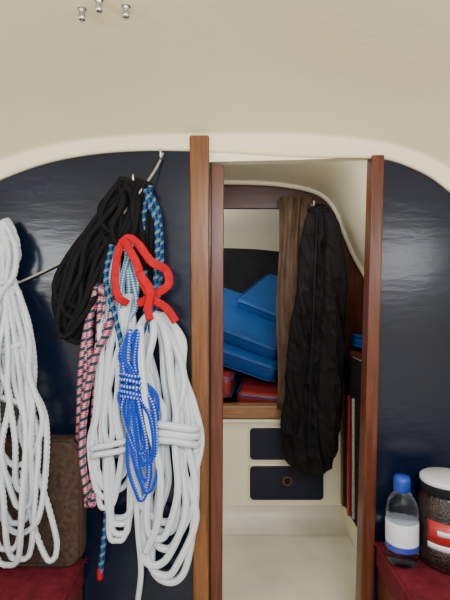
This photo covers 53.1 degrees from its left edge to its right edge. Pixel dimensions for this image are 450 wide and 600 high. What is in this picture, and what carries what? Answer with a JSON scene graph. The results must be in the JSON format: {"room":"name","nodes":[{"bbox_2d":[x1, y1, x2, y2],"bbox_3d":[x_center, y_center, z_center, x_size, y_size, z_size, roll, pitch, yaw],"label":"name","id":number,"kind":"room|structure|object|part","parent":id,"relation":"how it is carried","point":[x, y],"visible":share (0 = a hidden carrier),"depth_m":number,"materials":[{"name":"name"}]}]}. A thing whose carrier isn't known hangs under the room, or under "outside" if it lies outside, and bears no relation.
{"room":"ship interior","nodes":[
{"label":"ship interior","id":0,"kind":"room"},
{"bbox_2d":[0,0,449,192],"bbox_3d":[-0.016,-0.354,0.302,2.523,0.682,2.404,0,0,0],"label":"ceiling","id":1,"kind":"structure","parent":0,"point":[336,79],"depth_m":1.24,"materials":[{"name":"beige paint"}]},
{"bbox_2d":[77,6,86,21],"bbox_3d":[-0.315,-0.629,0.992,0.020,0.025,0.020,0,0,0],"label":"bolt","id":2,"kind":"object","parent":1,"relation":"attached to","point":[81,16],"depth_m":0.99,"materials":[{"name":"silver metal"}]},
{"bbox_2d":[94,0,103,13],"bbox_3d":[-0.271,-0.632,0.968,0.020,0.025,0.020,0,0,0],"label":"bolt","id":3,"kind":"object","parent":1,"relation":"attached to","point":[98,7],"depth_m":0.96,"materials":[{"name":"silver metal"}]},
{"bbox_2d":[121,3,130,18],"bbox_3d":[-0.217,-0.632,0.988,0.020,0.025,0.020,0,0,0],"label":"bolt","id":4,"kind":"object","parent":1,"relation":"attached to","point":[125,14],"depth_m":0.98,"materials":[{"name":"silver metal"}]},
{"bbox_2d":[0,151,449,599],"bbox_3d":[0.000,0.373,1.516,2.400,1.813,0.039,0,0,0],"label":"wall","id":5,"kind":"structure","parent":0,"point":[49,206],"depth_m":1.50,"materials":[{"name":"blue paint"}]},
{"bbox_2d":[75,283,115,507],"bbox_3d":[-0.414,0.305,1.433,0.152,0.728,0.066,0,0,14],"label":"rope coil","id":6,"kind":"object","parent":5,"relation":"hanging from","point":[88,358],"visible":0.73,"depth_m":1.43,"materials":[{"name":"fabric"}]},
{"bbox_2d":[86,293,143,599],"bbox_3d":[-0.351,0.479,1.430,0.181,1.006,0.099,0,0,0],"label":"rope coil","id":7,"kind":"object","parent":5,"relation":"hanging from","point":[106,409],"visible":0.66,"depth_m":1.42,"materials":[{"name":"white fabric"}]},
{"bbox_2d":[111,234,178,323],"bbox_3d":[-0.246,-0.063,1.363,0.211,0.274,0.045,0,0,8],"label":"strap","id":8,"kind":"object","parent":5,"relation":"hanging from","point":[151,296],"visible":1,"depth_m":1.36,"materials":[{"name":"red fabric"}]},
{"bbox_2d":[116,310,204,585],"bbox_3d":[-0.198,0.477,1.417,0.263,0.894,0.150,0,0,0],"label":"rope coil","id":9,"kind":"object","parent":5,"relation":"hanging from","point":[185,435],"depth_m":1.40,"materials":[{"name":"white fabric"}]},
{"bbox_3d":[-0.263,0.353,1.372,0.132,0.532,0.061,0,0,0],"label":"blue and white rope coil","id":10,"kind":"part","parent":9,"relation":"part of","materials":[{"name":"blue fabric"}]},
{"bbox_2d":[159,148,162,158],"bbox_3d":[-0.210,-0.477,1.484,0.008,0.035,0.041,0,0,0],"label":"hook","id":11,"kind":"object","parent":5,"relation":"attached to","point":[160,149],"visible":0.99,"depth_m":1.47,"materials":[{"name":"silver metal"}]},
{"bbox_2d":[18,153,163,283],"bbox_3d":[-0.522,-0.244,1.458,0.642,0.482,0.064,0,0,0],"label":"thin line","id":12,"kind":"object","parent":11,"relation":"hanging from","point":[157,165],"visible":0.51,"depth_m":1.48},
{"bbox_2d":[210,165,223,599],"bbox_3d":[-0.027,0.413,1.514,0.047,1.720,0.052,0,0,0],"label":"door frame","id":13,"kind":"structure","parent":5,"relation":"attached to","point":[217,171],"depth_m":1.49,"materials":[{"name":"brown wood"}]},
{"bbox_3d":[-0.730,-0.251,1.468,0.008,0.036,0.073,0,0,0],"label":"hook","id":14,"kind":"object","parent":5,"relation":"attached to","visible":0},
{"bbox_2d":[0,218,59,568],"bbox_3d":[-0.655,0.280,1.395,0.263,1.092,0.143,0,0,29],"label":"rope coil","id":15,"kind":"object","parent":14,"relation":"hanging from","point":[18,355],"visible":1,"depth_m":1.36,"materials":[{"name":"white fabric"}]},
{"bbox_2d":[224,248,278,378],"bbox_3d":[0.000,0.150,3.435,1.800,1.200,0.030,0,0,0],"label":"wall","id":16,"kind":"structure","parent":0,"point":[243,268],"depth_m":3.42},
{"bbox_2d":[224,209,278,250],"bbox_3d":[0.000,-0.437,2.875,1.800,0.325,1.090,0,0,0],"label":"wall","id":17,"kind":"structure","parent":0,"point":[243,228],"depth_m":3.17,"materials":[{"name":"beige paint"}]},
{"bbox_2d":[222,535,356,599],"bbox_3d":[0.010,1.165,1.901,1.220,0.030,0.799,0,0,0],"label":"floor","id":18,"kind":"structure","parent":0,"point":[254,567],"depth_m":1.94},
{"bbox_2d":[341,347,361,549],"bbox_3d":[0.660,0.695,1.923,0.160,0.909,0.746,0,0,0],"label":"locker","id":19,"kind":"object","parent":18,"relation":"on","point":[351,402],"visible":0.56,"depth_m":2.12,"materials":[{"name":"brown wood"}]},
{"bbox_2d":[349,334,361,347],"bbox_3d":[0.670,0.198,2.080,0.112,0.066,0.308,0,0,-4],"label":"bag","id":20,"kind":"object","parent":19,"relation":"on","point":[355,340],"visible":0.33,"depth_m":2.12,"materials":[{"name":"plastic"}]},
{"bbox_2d":[223,185,363,534],"bbox_3d":[0.080,0.270,2.275,1.400,1.800,0.150,0,0,0],"label":"wall","id":21,"kind":"structure","parent":0,"point":[241,516],"depth_m":2.30,"materials":[{"name":"cream paint"}]},
{"bbox_2d":[223,379,241,402],"bbox_3d":[0.000,0.675,2.875,1.800,0.150,1.090,0,0,0],"label":"v-berth","id":22,"kind":"object","parent":21,"relation":"attached to","point":[233,399],"visible":0.02,"depth_m":2.77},
{"bbox_2d":[223,366,237,397],"bbox_3d":[-0.170,0.446,2.640,0.470,0.157,0.512,0,0,6],"label":"cushion","id":23,"kind":"object","parent":22,"relation":"on","point":[230,376],"visible":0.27,"depth_m":2.40,"materials":[{"name":"red plastic"}]},
{"bbox_2d":[223,343,277,382],"bbox_3d":[-0.018,0.232,2.780,0.838,0.437,0.560,0,0,14],"label":"cushion","id":24,"kind":"object","parent":23,"relation":"on","point":[234,358],"visible":0.18,"depth_m":2.48,"materials":[{"name":"blue plastic"}]},
{"bbox_2d":[223,288,277,359],"bbox_3d":[0.032,0.093,2.860,0.854,0.511,0.598,0,0,16],"label":"cushion","id":25,"kind":"object","parent":24,"relation":"on","point":[242,329],"visible":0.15,"depth_m":2.62,"materials":[{"name":"blue plastic"}]},
{"bbox_2d":[236,274,277,322],"bbox_3d":[0.411,0.019,2.980,0.579,0.416,0.490,0,0,24],"label":"cushion","id":26,"kind":"object","parent":25,"relation":"on","point":[260,300],"visible":0.35,"depth_m":2.89,"materials":[{"name":"blue plastic"}]},
{"bbox_2d":[236,374,277,402],"bbox_3d":[0.262,0.518,2.560,0.351,0.179,0.359,0,0,13],"label":"cushion","id":27,"kind":"object","parent":22,"relation":"on","point":[252,389],"visible":0.34,"depth_m":2.45,"materials":[{"name":"red fabric"}]},
{"bbox_3d":[0.000,0.568,2.310,0.600,0.065,0.080,0,0,0],"label":"berth sill","id":28,"kind":"part","parent":21,"relation":"part of","materials":[{"name":"brown wood"}]},
{"bbox_2d":[248,426,285,461],"bbox_3d":[0.245,0.733,2.295,0.259,0.183,0.017,0,0,0],"label":"drawer","id":29,"kind":"object","parent":21,"relation":"in","point":[264,442],"visible":0.62,"depth_m":2.29,"materials":[{"name":"black plastic"}]},
{"bbox_3d":[0.060,-0.550,2.315,1.360,0.160,0.030,0,0,0],"label":"panel","id":30,"kind":"part","parent":21,"relation":"part of","materials":[{"name":"brown wood"}]},
{"bbox_2d":[248,464,325,501],"bbox_3d":[0.314,0.933,2.292,0.397,0.193,0.021,0,0,0],"label":"drawer","id":31,"kind":"object","parent":21,"relation":"attached to","point":[266,482],"visible":0.81,"depth_m":2.29,"materials":[{"name":"blue wood"}]},
{"bbox_2d":[224,180,363,277],"bbox_3d":[0.059,0.142,2.280,1.389,1.509,0.027,0,0,0],"label":"trim","id":32,"kind":"structure","parent":21,"relation":"attached to","point":[226,182],"depth_m":2.27,"materials":[{"name":"beige plastic"}]},
{"bbox_3d":[0.530,0.065,2.315,0.500,1.070,0.030,0,0,0],"label":"panel","id":33,"kind":"part","parent":21,"relation":"part of","materials":[{"name":"brown wood"}]},
{"bbox_2d":[223,160,366,268],"bbox_3d":[0.059,0.274,1.918,1.362,1.752,0.764,0,0,0],"label":"ceiling","id":34,"kind":"structure","parent":0,"point":[342,182],"depth_m":2.06,"materials":[{"name":"beige paint"}]},
{"bbox_3d":[0.000,1.295,0.300,2.400,0.030,2.400,0,0,0],"label":"floor","id":35,"kind":"structure","parent":0,"visible":0},
{"bbox_2d":[0,555,88,599],"bbox_3d":[-0.815,1.062,0.842,0.732,0.434,1.378,0,0,0],"label":"settee","id":36,"kind":"object","parent":35,"relation":"on","point":[17,583],"visible":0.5,"depth_m":1.35,"materials":[{"name":"red fabric"}]},
{"bbox_2d":[0,434,86,566],"bbox_3d":[-0.698,0.641,1.452,0.493,0.405,0.073,0,0,0],"label":"cushion","id":37,"kind":"object","parent":36,"relation":"on","point":[64,490],"visible":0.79,"depth_m":1.42,"materials":[{"name":"brown fabric"}]},
{"bbox_2d":[189,135,208,599],"bbox_3d":[-0.084,0.367,1.485,0.065,1.813,0.030,0,0,0],"label":"post","id":38,"kind":"object","parent":35,"relation":"on","point":[199,144],"visible":0.93,"depth_m":1.47,"materials":[{"name":"brown wood"}]},
{"bbox_2d":[355,155,383,599],"bbox_3d":[0.480,0.398,1.505,0.086,1.750,0.060,0,0,0],"label":"post","id":39,"kind":"object","parent":35,"relation":"on","point":[374,182],"visible":1,"depth_m":1.48,"materials":[{"name":"brown wood"}]},
{"bbox_2d":[373,539,449,599],"bbox_3d":[0.832,1.034,0.842,0.695,0.489,1.378,0,0,0],"label":"settee","id":40,"kind":"object","parent":35,"relation":"on","point":[420,582],"visible":0.64,"depth_m":1.29,"materials":[{"name":"red fabric"}]},
{"bbox_2d":[385,473,418,567],"bbox_3d":[0.535,0.659,1.360,0.096,0.259,0.096,0,0,0],"label":"water bottle","id":41,"kind":"object","parent":40,"relation":"on","point":[402,514],"visible":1,"depth_m":1.32,"materials":[{"name":"clear plastic"}]},
{"bbox_2d":[418,467,449,574],"bbox_3d":[0.671,0.660,1.359,0.163,0.259,0.164,0,0,0],"label":"jar","id":42,"kind":"object","parent":40,"relation":"on","point":[434,494],"visible":0.98,"depth_m":1.31,"materials":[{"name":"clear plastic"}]},
{"bbox_3d":[0.671,0.555,1.360,0.148,0.044,0.148,0,0,0],"label":"lid","id":43,"kind":"part","parent":42,"relation":"part of","materials":[{"name":"white plastic"}]},
{"bbox_3d":[0.410,-0.456,2.185,0.010,0.057,0.229,0,0,0],"label":"coat hook","id":44,"kind":"object","parent":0,"visible":0},
{"bbox_2d":[276,196,313,409],"bbox_3d":[0.356,0.019,2.239,0.199,1.064,0.035,0,0,0],"label":"curtain","id":45,"kind":"object","parent":44,"relation":"hanging from","point":[293,212],"visible":0.53,"depth_m":2.24,"materials":[{"name":"brown fabric"}]},
{"bbox_2d":[280,203,347,474],"bbox_3d":[0.410,0.179,2.105,0.309,1.263,0.156,0,0,0],"label":"jacket","id":46,"kind":"object","parent":44,"relation":"hanging from","point":[310,422],"visible":0.99,"depth_m":2.06,"materials":[{"name":"black fabric"}]},
{"bbox_3d":[-0.293,-0.384,1.468,0.008,0.036,0.073,0,0,0],"label":"hook","id":47,"kind":"object","parent":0,"visible":0},
{"bbox_2d":[51,176,154,344],"bbox_3d":[-0.386,-0.125,1.446,0.361,0.544,0.089,0,0,0],"label":"rope coil","id":48,"kind":"object","parent":47,"relation":"hanging from","point":[71,301],"depth_m":1.43,"materials":[{"name":"black fabric"}]},
{"bbox_3d":[-0.326,-0.035,1.427,0.110,0.323,0.045,0,0,0],"label":"light blue rope coil","id":49,"kind":"part","parent":48,"relation":"part of","materials":[{"name":"blue fabric"}]},
{"bbox_2d":[98,185,163,574],"bbox_3d":[-0.304,0.264,1.420,0.219,1.253,0.064,0,0,6],"label":"rope coil","id":50,"kind":"object","parent":48,"relation":"hanging from","point":[150,202],"visible":0.59,"depth_m":1.41,"materials":[{"name":"blue fabric"}]},
{"bbox_2d":[97,569,102,580],"bbox_3d":[-0.402,0.881,1.450,0.020,0.037,0.018,0,0,0],"label":"rope","id":51,"kind":"object","parent":50,"relation":"attached to","point":[99,574],"visible":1,"depth_m":1.44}
]}

